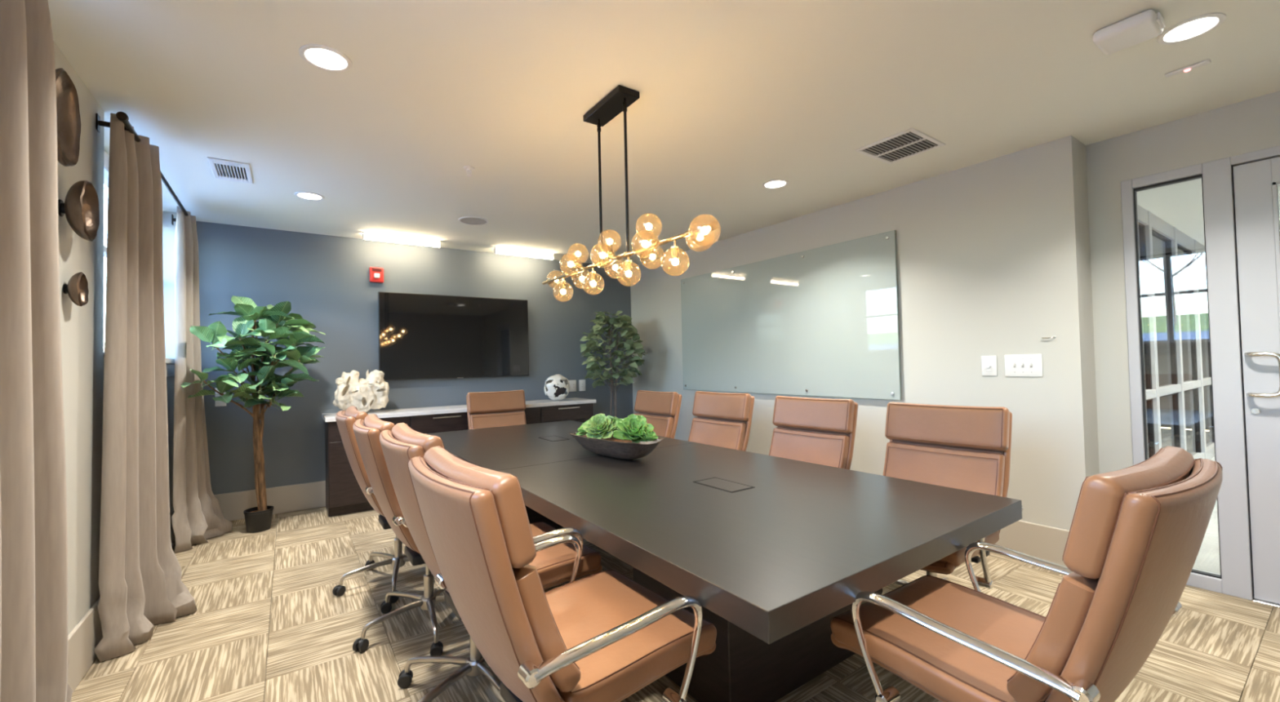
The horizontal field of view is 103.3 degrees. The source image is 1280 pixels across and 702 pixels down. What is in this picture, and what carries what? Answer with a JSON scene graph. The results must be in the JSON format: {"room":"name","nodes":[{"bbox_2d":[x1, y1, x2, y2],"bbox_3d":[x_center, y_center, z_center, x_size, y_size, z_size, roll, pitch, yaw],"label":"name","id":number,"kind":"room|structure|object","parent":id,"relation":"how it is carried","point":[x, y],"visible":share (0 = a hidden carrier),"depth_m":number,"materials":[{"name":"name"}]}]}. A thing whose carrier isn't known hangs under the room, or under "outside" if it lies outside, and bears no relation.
{"room":"conference room","nodes":[
{"label":"conference room","id":0,"kind":"room"},
{"bbox_2d":[53,41,176,634],"bbox_3d":[-1.909,0.068,1.147,0.260,2.740,7.964,0,-2,-35],"label":"wall","id":1,"kind":"structure","parent":0,"point":[82,327],"depth_m":2.37,"materials":[{"name":"grey paint"}]},
{"bbox_2d":[55,67,80,166],"bbox_3d":[-2.264,-0.903,1.955,0.088,0.372,0.259,0,-2,-35],"label":"sculpture","id":2,"kind":"object","parent":1,"relation":"attached to","point":[68,113],"visible":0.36,"depth_m":2.03,"materials":[{"name":"brown metal"}]},
{"bbox_2d":[62,271,88,306],"bbox_3d":[-2.427,-0.266,2.173,0.063,0.149,0.109,0,-2,-35],"label":"sculpture","id":3,"kind":"object","parent":1,"relation":"attached to","point":[77,288],"visible":1,"depth_m":2.15,"materials":[{"name":"brown metal"}]},
{"bbox_2d":[57,180,99,241],"bbox_3d":[-2.382,-0.598,2.139,0.100,0.256,0.188,0,-2,-35],"label":"sculpture","id":4,"kind":"object","parent":1,"relation":"attached to","point":[80,207],"visible":0.99,"depth_m":2.11,"materials":[{"name":"brown metal"}]},
{"bbox_2d":[67,508,175,692],"bbox_3d":[-1.826,1.312,1.278,0.016,0.255,7.764,0,-2,-35],"label":"baseboard","id":5,"kind":"structure","parent":1,"relation":"attached to","point":[83,639],"depth_m":2.30,"materials":[{"name":"beige paint"}]},
{"bbox_2d":[103,150,175,377],"bbox_3d":[-3.426,-0.517,3.426,0.235,1.400,2.060,0,-2,-35],"label":"window","id":6,"kind":"structure","parent":1,"relation":"in","point":[168,229],"depth_m":4.28,"materials":[{"name":"white"}]},
{"bbox_2d":[95,111,188,225],"bbox_3d":[-3.234,-1.114,3.394,0.139,0.085,2.304,0,-2,-35],"label":"curtain rod","id":7,"kind":"object","parent":1,"relation":"attached to","point":[122,116],"visible":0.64,"depth_m":2.60,"materials":[{"name":"black metal"}]},
{"bbox_2d":[93,112,196,662],"bbox_3d":[-2.617,0.157,2.736,0.245,2.657,0.588,-1,-1,-23],"label":"linen curtain","id":8,"kind":"object","parent":7,"relation":"hanging from","point":[141,588],"visible":1,"depth_m":2.61,"materials":[{"name":"beige fabric"}]},
{"bbox_2d":[171,205,232,553],"bbox_3d":[-3.617,0.210,4.110,0.245,2.657,0.537,-1,-1,-6],"label":"linen curtain","id":9,"kind":"object","parent":7,"relation":"hanging from","point":[197,517],"visible":0.96,"depth_m":4.01,"materials":[{"name":"beige fabric"}]},
{"bbox_2d":[195,221,633,494],"bbox_3d":[-2.265,0.187,5.904,5.104,2.740,0.260,0,-2,-35],"label":"wall","id":10,"kind":"structure","parent":0,"point":[325,279],"depth_m":5.22,"materials":[{"name":"blue paint"}]},
{"bbox_2d":[215,387,226,406],"bbox_3d":[-3.841,0.421,4.636,0.080,0.170,0.009,0,-2,-35],"label":"wall outlet","id":11,"kind":"object","parent":10,"relation":"attached to","point":[218,403],"visible":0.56,"depth_m":4.63,"materials":[{"name":"white plastic"}]},
{"bbox_2d":[213,480,325,520],"bbox_3d":[-2.061,1.424,5.830,4.792,0.255,0.016,0,-2,-35],"label":"baseboard","id":12,"kind":"structure","parent":10,"relation":"attached to","point":[285,499],"depth_m":4.86,"materials":[{"name":"beige paint"}]},
{"bbox_2d":[368,266,383,283],"bbox_3d":[-2.797,-0.810,5.376,0.135,0.160,0.060,0,-2,-35],"label":"fire alarm strobe","id":13,"kind":"object","parent":10,"relation":"attached to","point":[376,274],"visible":1,"depth_m":5.36,"materials":[{"name":"red plastic"}]},
{"bbox_2d":[377,291,528,381],"bbox_3d":[-2.088,-0.159,5.833,1.665,0.945,0.080,0,-2,-35],"label":"television","id":14,"kind":"object","parent":10,"relation":"attached to","point":[422,336],"visible":0.88,"depth_m":5.75,"materials":[{"name":"black plastic"}]},
{"bbox_2d":[565,380,576,391],"bbox_3d":[-0.909,0.461,6.672,0.150,0.150,0.010,0,-2,-35],"label":"wall outlet","id":15,"kind":"object","parent":10,"relation":"attached to","point":[572,383],"visible":0.58,"depth_m":6.68,"materials":[{"name":"white plastic"}]},
{"bbox_2d":[578,379,585,391],"bbox_3d":[-0.771,0.460,6.768,0.095,0.150,0.010,0,-2,-35],"label":"wall outlet","id":16,"kind":"object","parent":10,"relation":"attached to","point":[581,382],"visible":1,"depth_m":6.76,"materials":[{"name":"white plastic"}]},
{"bbox_2d":[48,0,1279,276],"bbox_3d":[3.974,-1.421,4.713,14.083,0.150,9.514,0,-2,-35],"label":"ceiling","id":17,"kind":"structure","parent":0,"point":[737,96],"depth_m":2.63,"materials":[{"name":"white paint"}]},
{"bbox_2d":[206,156,253,183],"bbox_3d":[-2.784,-1.224,3.449,0.215,0.011,0.420,0,-2,-35],"label":"ceiling vent","id":18,"kind":"object","parent":17,"relation":"in","point":[227,170],"visible":1,"depth_m":3.43,"materials":[{"name":"white plastic"}]},
{"bbox_2d":[293,191,324,200],"bbox_3d":[-2.601,-1.218,3.983,0.200,0.007,0.200,0,-2,-35],"label":"recessed light","id":19,"kind":"object","parent":17,"relation":"in","point":[304,195],"visible":1,"depth_m":3.98,"materials":[{"name":"white plastic"}]},
{"bbox_2d":[298,44,352,71],"bbox_3d":[-1.381,-1.286,2.227,0.200,0.007,0.200,0,-2,-35],"label":"recessed light","id":20,"kind":"object","parent":17,"relation":"in","point":[321,56],"visible":1,"depth_m":2.22,"materials":[{"name":"white plastic"}]},
{"bbox_2d":[362,231,440,248],"bbox_3d":[-2.474,-1.157,5.285,0.742,0.074,0.052,0,-2,-35],"label":"light fixture","id":21,"kind":"object","parent":17,"relation":"attached to","point":[364,237],"visible":1,"depth_m":5.26,"materials":[{"name":"white plastic"}]},
{"bbox_2d":[463,165,475,176],"bbox_3d":[-1.179,-1.236,3.492,0.076,0.054,0.076,0,-2,-35],"label":"sprinkler head","id":22,"kind":"object","parent":17,"relation":"attached to","point":[468,168],"visible":1,"depth_m":3.48},
{"bbox_2d":[458,216,488,225],"bbox_3d":[-1.564,-1.222,4.755,0.270,0.008,0.270,0,-2,-35],"label":"ceiling speaker","id":23,"kind":"object","parent":17,"relation":"attached to","point":[473,220],"visible":1,"depth_m":4.74,"materials":[{"name":"white plastic"}]},
{"bbox_2d":[460,217,486,224],"bbox_3d":[-1.564,-1.220,4.755,0.240,0.003,0.240,0,-2,-35],"label":"speaker grille","id":24,"kind":"object","parent":23,"relation":"attached to","point":[464,220],"depth_m":4.75,"materials":[{"name":"grey"}]},
{"bbox_2d":[493,246,554,260],"bbox_3d":[-1.375,-1.163,6.048,0.737,0.074,0.052,0,-2,-35],"label":"light fixture","id":25,"kind":"object","parent":17,"relation":"attached to","point":[495,251],"visible":1,"depth_m":6.02,"materials":[{"name":"white plastic"}]},
{"bbox_2d":[542,84,720,302],"bbox_3d":[-0.180,-0.807,2.705,0.325,0.990,1.810,0,-2,-35],"label":"globe chandelier","id":26,"kind":"object","parent":17,"relation":"hanging from","point":[621,97],"visible":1,"depth_m":2.56,"materials":[{"name":"black metal"}]},
{"bbox_2d":[560,277,565,288],"bbox_3d":[-0.477,-0.425,3.136,0.033,0.073,0.033,0,-2,-35],"label":"socket","id":27,"kind":"object","parent":26,"relation":"attached to","point":[562,282],"depth_m":3.12,"materials":[{"name":"gold metal"}]},
{"bbox_2d":[569,274,579,279],"bbox_3d":[-0.409,-0.458,3.108,0.081,0.035,0.033,0,-2,-35],"label":"socket","id":28,"kind":"object","parent":26,"relation":"attached to","point":[575,277],"depth_m":3.10,"materials":[{"name":"gold metal"}]},
{"bbox_2d":[575,257,581,270],"bbox_3d":[-0.363,-0.508,2.971,0.033,0.080,0.033,0,-2,-35],"label":"socket","id":29,"kind":"object","parent":26,"relation":"attached to","point":[578,260],"depth_m":2.96,"materials":[{"name":"gold metal"}]},
{"bbox_2d":[573,262,585,270],"bbox_3d":[-0.338,-0.477,2.866,0.081,0.035,0.033,0,-2,-35],"label":"socket","id":30,"kind":"object","parent":26,"relation":"attached to","point":[579,266],"depth_m":2.85,"materials":[{"name":"gold metal"}]},
{"bbox_2d":[590,267,595,279],"bbox_3d":[-0.263,-0.436,2.828,0.033,0.076,0.033,0,-2,-35],"label":"socket","id":31,"kind":"object","parent":26,"relation":"attached to","point":[593,274],"depth_m":2.82,"materials":[{"name":"gold metal"}]},
{"bbox_2d":[604,253,618,259],"bbox_3d":[-0.138,-0.482,2.579,0.078,0.033,0.033,0,-2,-35],"label":"socket","id":32,"kind":"object","parent":26,"relation":"attached to","point":[609,255],"depth_m":2.56,"materials":[{"name":"gold metal"}]},
{"bbox_2d":[625,256,631,270],"bbox_3d":[-0.057,-0.446,2.532,0.033,0.077,0.033,0,-2,-35],"label":"socket","id":33,"kind":"object","parent":26,"relation":"attached to","point":[628,263],"depth_m":2.52,"materials":[{"name":"gold metal"}]},
{"bbox_2d":[638,250,650,257],"bbox_3d":[0.013,-0.481,2.501,0.081,0.035,0.033,0,-2,-35],"label":"socket","id":34,"kind":"object","parent":26,"relation":"attached to","point":[644,254],"depth_m":2.50,"materials":[{"name":"gold metal"}]},
{"bbox_2d":[645,230,653,241],"bbox_3d":[0.043,-0.528,2.387,0.033,0.075,0.033,0,-2,-35],"label":"socket","id":35,"kind":"object","parent":26,"relation":"attached to","point":[649,237],"depth_m":2.37,"materials":[{"name":"gold metal"}]},
{"bbox_2d":[648,239,662,247],"bbox_3d":[0.073,-0.485,2.275,0.082,0.036,0.033,0,-2,-35],"label":"socket","id":36,"kind":"object","parent":26,"relation":"attached to","point":[655,242],"depth_m":2.25,"materials":[{"name":"gold metal"}]},
{"bbox_2d":[671,240,679,257],"bbox_3d":[0.154,-0.456,2.228,0.033,0.082,0.033,0,-2,-35],"label":"socket","id":37,"kind":"object","parent":26,"relation":"attached to","point":[674,250],"depth_m":2.22,"materials":[{"name":"gold metal"}]},
{"bbox_2d":[687,233,697,239],"bbox_3d":[0.222,-0.499,2.172,0.049,0.034,0.033,0,-2,-35],"label":"socket","id":38,"kind":"object","parent":26,"relation":"attached to","point":[692,237],"depth_m":2.16,"materials":[{"name":"gold metal"}]},
{"bbox_2d":[706,220,719,231],"bbox_3d":[0.286,-0.491,1.990,0.058,0.046,0.033,0,-2,-35],"label":"socket","id":39,"kind":"object","parent":26,"relation":"attached to","point":[713,225],"depth_m":1.98,"materials":[{"name":"gold metal"}]},
{"bbox_2d":[762,178,788,188],"bbox_3d":[1.053,-1.298,3.937,0.200,0.007,0.200,0,-2,-35],"label":"recessed light","id":40,"kind":"object","parent":17,"relation":"in","point":[779,183],"visible":1,"depth_m":3.94,"materials":[{"name":"white plastic"}]},
{"bbox_2d":[854,128,945,164],"bbox_3d":[1.692,-1.325,3.294,0.420,0.010,0.375,0,-2,-35],"label":"ceiling vent","id":41,"kind":"object","parent":17,"relation":"in","point":[911,142],"visible":1,"depth_m":3.28,"materials":[{"name":"white plastic"}]},
{"bbox_2d":[1092,8,1165,54],"bbox_3d":[2.054,-1.337,2.125,0.190,0.052,0.199,0,-2,-35],"label":"emergency light","id":42,"kind":"object","parent":17,"relation":"attached to","point":[1147,24],"visible":1,"depth_m":2.09,"materials":[{"name":"white plastic"}]},
{"bbox_2d":[1155,12,1165,28],"bbox_3d":[2.107,-1.338,2.048,0.100,0.030,0.012,0,-2,-35],"label":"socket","id":43,"kind":"object","parent":42,"relation":"attached to","point":[1160,22],"depth_m":2.04,"materials":[{"name":"white plastic"}]},
{"bbox_2d":[1164,58,1211,77],"bbox_3d":[2.643,-1.360,2.443,0.035,0.020,0.150,0,-2,-35],"label":"sensor","id":44,"kind":"object","parent":17,"relation":"attached to","point":[1187,68],"visible":1,"depth_m":2.43,"materials":[{"name":"white plastic"}]},
{"bbox_2d":[1156,12,1226,44],"bbox_3d":[2.340,-1.367,2.151,0.200,0.007,0.200,0,-2,-35],"label":"recessed light","id":45,"kind":"object","parent":17,"relation":"in","point":[1192,28],"visible":0.99,"depth_m":2.15,"materials":[{"name":"white plastic"}]},
{"bbox_2d":[71,428,1279,701],"bbox_3d":[4.029,1.453,4.650,14.088,0.120,9.528,0,-2,-35],"label":"floor","id":46,"kind":"structure","parent":0,"point":[268,624],"depth_m":2.54,"materials":[{"name":"beige carpet"}]},
{"bbox_2d":[180,295,325,533],"bbox_3d":[-3.249,0.526,4.347,0.981,2.032,0.859,0,-2,-35],"label":"fiddle leaf fig","id":47,"kind":"object","parent":46,"relation":"on","point":[274,322],"visible":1,"depth_m":4.32,"materials":[{"name":"green plant"}]},
{"bbox_2d":[243,505,273,533],"bbox_3d":[-3.286,1.453,4.362,0.208,0.180,0.208,0,-2,-35],"label":"pot","id":48,"kind":"object","parent":46,"relation":"on","point":[259,518],"depth_m":4.30,"materials":[{"name":"black plastic"}]},
{"bbox_2d":[324,416,409,516],"bbox_3d":[-2.713,1.104,5.050,0.700,0.885,0.538,0,-2,-35],"label":"base cabinet","id":49,"kind":"object","parent":46,"relation":"on","point":[344,495],"visible":0.2,"depth_m":4.72,"materials":[{"name":"brown wood"}]},
{"bbox_2d":[321,397,595,422],"bbox_3d":[-1.867,0.636,5.670,2.850,0.040,0.547,0,-2,-35],"label":"countertop","id":50,"kind":"structure","parent":49,"relation":"on","point":[330,417],"depth_m":5.33,"materials":[{"name":"white stone"}]},
{"bbox_2d":[333,369,389,412],"bbox_3d":[-2.772,0.403,5.041,0.503,0.434,0.244,0,-2,-35],"label":"sculpture","id":51,"kind":"object","parent":50,"relation":"on","point":[371,393],"visible":0.98,"depth_m":4.98,"materials":[{"name":"white ceramic"}]},
{"bbox_2d":[543,374,569,400],"bbox_3d":[-1.023,0.447,6.240,0.334,0.318,0.262,0,-2,-35],"label":"orb","id":52,"kind":"object","parent":50,"relation":"on","point":[556,386],"visible":1,"depth_m":6.16,"materials":[{"name":"white"}]},
{"bbox_2d":[332,406,409,603],"bbox_3d":[-1.535,0.921,3.321,0.838,1.119,0.716,0,-2,-35],"label":"office chair","id":53,"kind":"object","parent":46,"relation":"on","point":[345,420],"visible":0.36,"depth_m":3.04,"materials":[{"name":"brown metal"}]},
{"bbox_2d":[345,406,367,420],"bbox_3d":[-1.769,0.476,3.175,0.125,0.227,0.606,0,-2,-35],"label":"cushion","id":54,"kind":"object","parent":53,"relation":"on","point":[352,413],"depth_m":2.95,"materials":[{"name":"beige leather"}]},
{"bbox_2d":[352,413,444,656],"bbox_3d":[-1.090,0.899,2.738,0.832,1.117,0.721,0,-2,-35],"label":"office chair","id":55,"kind":"object","parent":46,"relation":"on","point":[366,431],"visible":0.38,"depth_m":2.44,"materials":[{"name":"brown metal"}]},
{"bbox_2d":[364,413,394,431],"bbox_3d":[-1.328,0.455,2.593,0.125,0.227,0.606,0,-2,-35],"label":"cushion","id":56,"kind":"object","parent":55,"relation":"on","point":[371,421],"depth_m":2.42,"materials":[{"name":"brown leather"}]},
{"bbox_2d":[409,412,468,433],"bbox_3d":[-2.138,1.101,5.449,0.700,0.885,0.538,0,-2,-35],"label":"base cabinet","id":57,"kind":"object","parent":46,"relation":"on","point":[428,424],"visible":0.3,"depth_m":5.22,"materials":[{"name":"brown wood"}]},
{"bbox_2d":[379,422,602,701],"bbox_3d":[-0.642,0.871,2.167,0.812,1.126,0.725,0,-2,-36],"label":"office chair","id":58,"kind":"object","parent":46,"relation":"on","point":[554,565],"visible":0.39,"depth_m":2.02,"materials":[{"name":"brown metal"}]},
{"bbox_2d":[391,422,444,452],"bbox_3d":[-0.886,0.423,2.013,0.125,0.227,0.606,0,-2,-36],"label":"cushion","id":59,"kind":"object","parent":58,"relation":"on","point":[419,442],"depth_m":1.83,"materials":[{"name":"brown leather"}]},
{"bbox_2d":[528,522,601,586],"bbox_3d":[-0.546,0.916,2.240,0.540,0.091,0.580,0,-2,-36],"label":"seat cushion","id":60,"kind":"object","parent":58,"relation":"on","point":[554,565],"depth_m":2.12,"materials":[{"name":"beige leather"}]},
{"bbox_2d":[466,390,526,429],"bbox_3d":[-1.380,0.970,5.164,0.722,1.100,0.827,0,-2,-31],"label":"office chair","id":61,"kind":"object","parent":46,"relation":"on","point":[502,408],"visible":0.26,"depth_m":5.36,"materials":[{"name":"brown leather"}]},
{"bbox_2d":[466,390,525,413],"bbox_3d":[-1.532,0.542,5.413,0.606,0.227,0.125,0,-2,-31],"label":"cushion","id":62,"kind":"object","parent":61,"relation":"on","point":[513,402],"depth_m":5.39,"materials":[{"name":"beige leather"}]},
{"bbox_2d":[470,410,526,429],"bbox_3d":[-1.480,0.828,5.331,0.580,0.351,0.195,0,-2,-31],"label":"cushion","id":63,"kind":"object","parent":61,"relation":"on","point":[483,419],"depth_m":5.34,"materials":[{"name":"beige leather"}]},
{"bbox_2d":[524,406,540,424],"bbox_3d":[-1.563,1.098,5.849,0.700,0.885,0.538,0,-2,-35],"label":"base cabinet","id":64,"kind":"object","parent":46,"relation":"on","point":[532,414],"visible":0.06,"depth_m":5.81,"materials":[{"name":"brown wood"}]},
{"bbox_2d":[407,445,716,701],"bbox_3d":[-0.239,0.854,1.567,0.812,1.115,0.716,0,-2,-38],"label":"office chair","id":65,"kind":"object","parent":46,"relation":"on","point":[606,636],"visible":1,"depth_m":1.29,"materials":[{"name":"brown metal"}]},
{"bbox_2d":[423,445,536,568],"bbox_3d":[-0.476,0.411,1.402,0.125,0.227,0.606,0,-2,-38],"label":"cushion","id":66,"kind":"object","parent":65,"relation":"on","point":[503,538],"depth_m":1.17,"materials":[{"name":"beige leather"}]},
{"bbox_2d":[511,564,580,692],"bbox_3d":[-0.399,0.699,1.449,0.195,0.351,0.580,0,-2,-38],"label":"cushion","id":67,"kind":"object","parent":65,"relation":"on","point":[536,637],"depth_m":1.21,"materials":[{"name":"brown leather"}]},
{"bbox_2d":[545,570,716,701],"bbox_3d":[-0.143,0.904,1.639,0.540,0.091,0.580,0,-2,-38],"label":"seat cushion","id":68,"kind":"object","parent":65,"relation":"on","point":[582,610],"depth_m":1.54,"materials":[{"name":"brown leather"}]},
{"bbox_2d":[540,403,593,422],"bbox_3d":[-0.988,1.095,6.248,0.700,0.885,0.538,0,-2,-35],"label":"base cabinet","id":69,"kind":"object","parent":46,"relation":"on","point":[582,413],"visible":0.31,"depth_m":6.06,"materials":[{"name":"brown wood"}]},
{"bbox_2d":[579,311,646,417],"bbox_3d":[-0.353,0.504,6.449,0.851,2.049,0.839,0,-2,-32],"label":"leafy tree","id":70,"kind":"object","parent":46,"relation":"on","point":[628,331],"visible":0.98,"depth_m":6.36,"materials":[{"name":"green plant"}]},
{"bbox_2d":[634,390,682,438],"bbox_3d":[-0.053,0.937,4.774,0.838,1.091,0.716,0,-2,-36],"label":"office chair","id":71,"kind":"object","parent":46,"relation":"on","point":[661,410],"visible":0.28,"depth_m":4.81,"materials":[{"name":"brown leather"}]},
{"bbox_2d":[634,413,673,437],"bbox_3d":[0.094,0.793,4.885,0.195,0.351,0.580,0,-2,-36],"label":"cushion","id":72,"kind":"object","parent":71,"relation":"on","point":[663,423],"depth_m":4.75,"materials":[{"name":"beige leather"}]},
{"bbox_2d":[634,390,678,416],"bbox_3d":[0.160,0.504,4.944,0.125,0.227,0.606,0,-2,-36],"label":"cushion","id":73,"kind":"object","parent":71,"relation":"on","point":[648,403],"depth_m":4.90,"materials":[{"name":"beige leather"}]},
{"bbox_2d":[688,391,754,451],"bbox_3d":[0.469,0.902,4.094,0.812,1.106,0.716,0,-2,-38],"label":"office chair","id":74,"kind":"object","parent":46,"relation":"on","point":[723,420],"visible":0.28,"depth_m":4.20,"materials":[{"name":"brown leather"}]},
{"bbox_2d":[688,417,746,450],"bbox_3d":[0.623,0.751,4.218,0.195,0.351,0.580,0,-2,-38],"label":"cushion","id":75,"kind":"object","parent":74,"relation":"on","point":[722,432],"depth_m":4.19,"materials":[{"name":"beige leather"}]},
{"bbox_2d":[692,391,751,421],"bbox_3d":[0.687,0.462,4.279,0.125,0.227,0.606,0,-2,-38],"label":"cushion","id":76,"kind":"object","parent":74,"relation":"on","point":[707,406],"depth_m":4.24,"materials":[{"name":"beige leather"}]},
{"bbox_2d":[424,420,1022,701],"bbox_3d":[-0.221,1.079,3.419,1.597,0.752,4.208,0,-2,-35],"label":"conference table","id":77,"kind":"object","parent":46,"relation":"on","point":[771,549],"visible":0.84,"depth_m":2.02,"materials":[{"name":"black wood"}]},
{"bbox_2d":[568,431,665,459],"bbox_3d":[-0.169,0.630,3.361,0.300,0.143,0.730,0,-2,-43],"label":"bowl planter","id":78,"kind":"object","parent":77,"relation":"on","point":[613,447],"visible":0.84,"depth_m":3.19,"materials":[{"name":"black ceramic"}]},
{"bbox_2d":[575,419,589,435],"bbox_3d":[-0.376,0.534,3.517,0.143,0.120,0.157,-1,-1,-15],"label":"succulent","id":79,"kind":"object","parent":78,"relation":"on","point":[582,433],"visible":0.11,"depth_m":3.52,"materials":[{"name":"green plant"}]},
{"bbox_2d":[582,413,616,439],"bbox_3d":[-0.275,0.508,3.379,0.218,0.164,0.159,-2,-2,32],"label":"succulent","id":80,"kind":"object","parent":78,"relation":"on","point":[598,426],"visible":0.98,"depth_m":3.37,"materials":[{"name":"green plant"}]},
{"bbox_2d":[613,413,656,443],"bbox_3d":[-0.036,0.502,3.183,0.280,0.193,0.202,-1,-1,-20],"label":"succulent","id":81,"kind":"object","parent":78,"relation":"in","point":[629,428],"visible":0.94,"depth_m":3.19,"materials":[{"name":"green plant"}]},
{"bbox_2d":[638,428,657,441],"bbox_3d":[0.055,0.535,3.171,0.114,0.091,0.134,-1,-1,6],"label":"succulent","id":82,"kind":"object","parent":78,"relation":"in","point":[651,435],"visible":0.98,"depth_m":3.16,"materials":[{"name":"green plant"}]},
{"bbox_2d":[768,395,857,469],"bbox_3d":[0.982,0.875,3.340,0.813,1.103,0.720,0,-2,-37],"label":"office chair","id":83,"kind":"object","parent":46,"relation":"on","point":[819,431],"visible":0.27,"depth_m":3.44,"materials":[{"name":"brown leather"}]},
{"bbox_2d":[768,426,849,468],"bbox_3d":[1.135,0.725,3.464,0.195,0.351,0.580,0,-2,-37],"label":"cushion","id":84,"kind":"object","parent":83,"relation":"on","point":[828,447],"depth_m":3.44,"materials":[{"name":"beige leather"}]},
{"bbox_2d":[772,395,854,433],"bbox_3d":[1.199,0.436,3.524,0.125,0.227,0.606,0,-2,-37],"label":"cushion","id":85,"kind":"object","parent":83,"relation":"on","point":[791,414],"depth_m":3.49,"materials":[{"name":"beige leather"}]},
{"bbox_2d":[874,401,1023,594],"bbox_3d":[1.471,0.847,2.615,0.836,1.104,0.719,0,-2,-39],"label":"office chair","id":86,"kind":"object","parent":46,"relation":"on","point":[962,447],"visible":0.41,"depth_m":2.69,"materials":[{"name":"brown leather"}]},
{"bbox_2d":[882,440,1004,497],"bbox_3d":[1.615,0.697,2.733,0.195,0.351,0.580,0,-2,-39],"label":"cushion","id":87,"kind":"object","parent":86,"relation":"on","point":[979,469],"depth_m":2.71,"materials":[{"name":"brown leather"}]},
{"bbox_2d":[884,401,1009,451],"bbox_3d":[1.678,0.408,2.796,0.125,0.227,0.606,0,-2,-39],"label":"cushion","id":88,"kind":"object","parent":86,"relation":"on","point":[926,426],"depth_m":2.75,"materials":[{"name":"brown leather"}]},
{"bbox_2d":[938,530,999,567],"bbox_3d":[1.370,0.904,2.530,0.540,0.091,0.580,0,-2,-39],"label":"seat cushion","id":89,"kind":"object","parent":86,"relation":"on","point":[957,558],"depth_m":2.18,"materials":[{"name":"brown leather"}]},
{"bbox_2d":[830,445,1222,701],"bbox_3d":[1.053,0.824,1.442,0.716,1.113,0.812,0,-2,-33],"label":"office chair","id":90,"kind":"object","parent":46,"relation":"on","point":[1136,534],"visible":1,"depth_m":1.12,"materials":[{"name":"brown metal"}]},
{"bbox_2d":[830,576,1045,701],"bbox_3d":[0.989,0.880,1.542,0.580,0.091,0.540,0,-2,-33],"label":"seat cushion","id":91,"kind":"object","parent":90,"relation":"on","point":[944,669],"depth_m":1.50,"materials":[{"name":"brown leather"}]},
{"bbox_2d":[1006,572,1099,701],"bbox_3d":[1.157,0.664,1.279,0.580,0.351,0.195,0,-2,-33],"label":"cushion","id":92,"kind":"object","parent":90,"relation":"on","point":[1066,645],"depth_m":1.10,"materials":[{"name":"brown leather"}]},
{"bbox_2d":[1063,445,1193,578],"bbox_3d":[1.199,0.372,1.212,0.606,0.227,0.125,0,-2,-33],"label":"cushion","id":93,"kind":"object","parent":90,"relation":"on","point":[1108,537],"depth_m":1.05,"materials":[{"name":"brown leather"}]},
{"bbox_2d":[630,135,1099,530],"bbox_3d":[1.354,0.097,5.380,0.282,2.740,5.254,0,-2,-35],"label":"wall","id":94,"kind":"structure","parent":0,"point":[993,256],"depth_m":3.60,"materials":[{"name":"grey paint"}]},
{"bbox_2d":[680,230,900,399],"bbox_3d":[1.300,-0.247,5.167,0.046,1.365,2.705,0,-2,-35],"label":"whiteboard","id":95,"kind":"object","parent":94,"relation":"attached to","point":[823,322],"visible":1,"depth_m":4.81,"materials":[{"name":"grey glass"}]},
{"bbox_2d":[981,355,997,375],"bbox_3d":[2.444,0.103,3.546,0.022,0.140,0.094,0,-2,-35],"label":"light switch","id":96,"kind":"object","parent":94,"relation":"attached to","point":[988,363],"depth_m":3.54,"materials":[{"name":"white plastic"}]},
{"bbox_2d":[1004,354,1042,376],"bbox_3d":[2.562,0.095,3.378,0.021,0.144,0.209,0,-2,-35],"label":"triple switch plate","id":97,"kind":"object","parent":94,"relation":"attached to","point":[1015,365],"visible":1,"depth_m":3.37,"materials":[{"name":"white plastic"}]},
{"bbox_2d":[994,520,1069,566],"bbox_3d":[1.337,1.335,5.153,0.016,0.255,4.978,0,-2,-35],"label":"baseboard","id":98,"kind":"structure","parent":94,"relation":"attached to","point":[1042,542],"depth_m":3.32,"materials":[{"name":"beige paint"}]},
{"bbox_2d":[1154,274,1188,428],"bbox_3d":[6.917,-0.022,5.417,8.657,2.740,7.600,0,-2,-35],"label":"wall","id":99,"kind":"structure","parent":0,"point":[1158,284],"depth_m":9.15,"materials":[{"name":"grey paint"}]},
{"bbox_2d":[1137,204,1214,459],"bbox_3d":[6.363,0.001,5.914,8.200,2.740,0.110,0,-2,-35],"label":"window","id":100,"kind":"structure","parent":99,"relation":"in","point":[1197,384],"depth_m":5.57,"materials":[{"name":"clear glass"}]},
{"bbox_2d":[1085,90,1279,473],"bbox_3d":[3.793,-0.030,2.223,0.120,2.740,2.820,0,-2,-35],"label":"wall","id":101,"kind":"structure","parent":0,"point":[1251,125],"depth_m":3.20,"materials":[{"name":"grey paint"}]},
{"bbox_2d":[1120,156,1253,600],"bbox_3d":[3.230,0.147,3.006,0.112,2.447,0.454,0,-2,-35],"label":"window","id":102,"kind":"structure","parent":101,"relation":"in","point":[1235,578],"depth_m":2.85,"materials":[{"name":"grey paint"}]},
{"bbox_2d":[1230,145,1279,608],"bbox_3d":[3.628,0.124,2.384,0.189,2.447,1.023,0,-2,-35],"label":"door","id":103,"kind":"structure","parent":101,"relation":"in","point":[1255,174],"depth_m":2.74,"materials":[{"name":"grey paint"}]},
{"bbox_3d":[-1.382,-1.217,0.728,0.139,0.085,2.249,0,-2,-35],"label":"curtain rod","id":104,"kind":"object","parent":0,"visible":0},
{"bbox_2d":[0,0,72,701],"bbox_3d":[-1.809,0.107,1.429,0.169,2.661,0.938,0,-2,-35],"label":"linen curtain","id":105,"kind":"object","parent":104,"relation":"hanging from","point":[34,604],"visible":1,"depth_m":1.45,"materials":[{"name":"beige fabric"}]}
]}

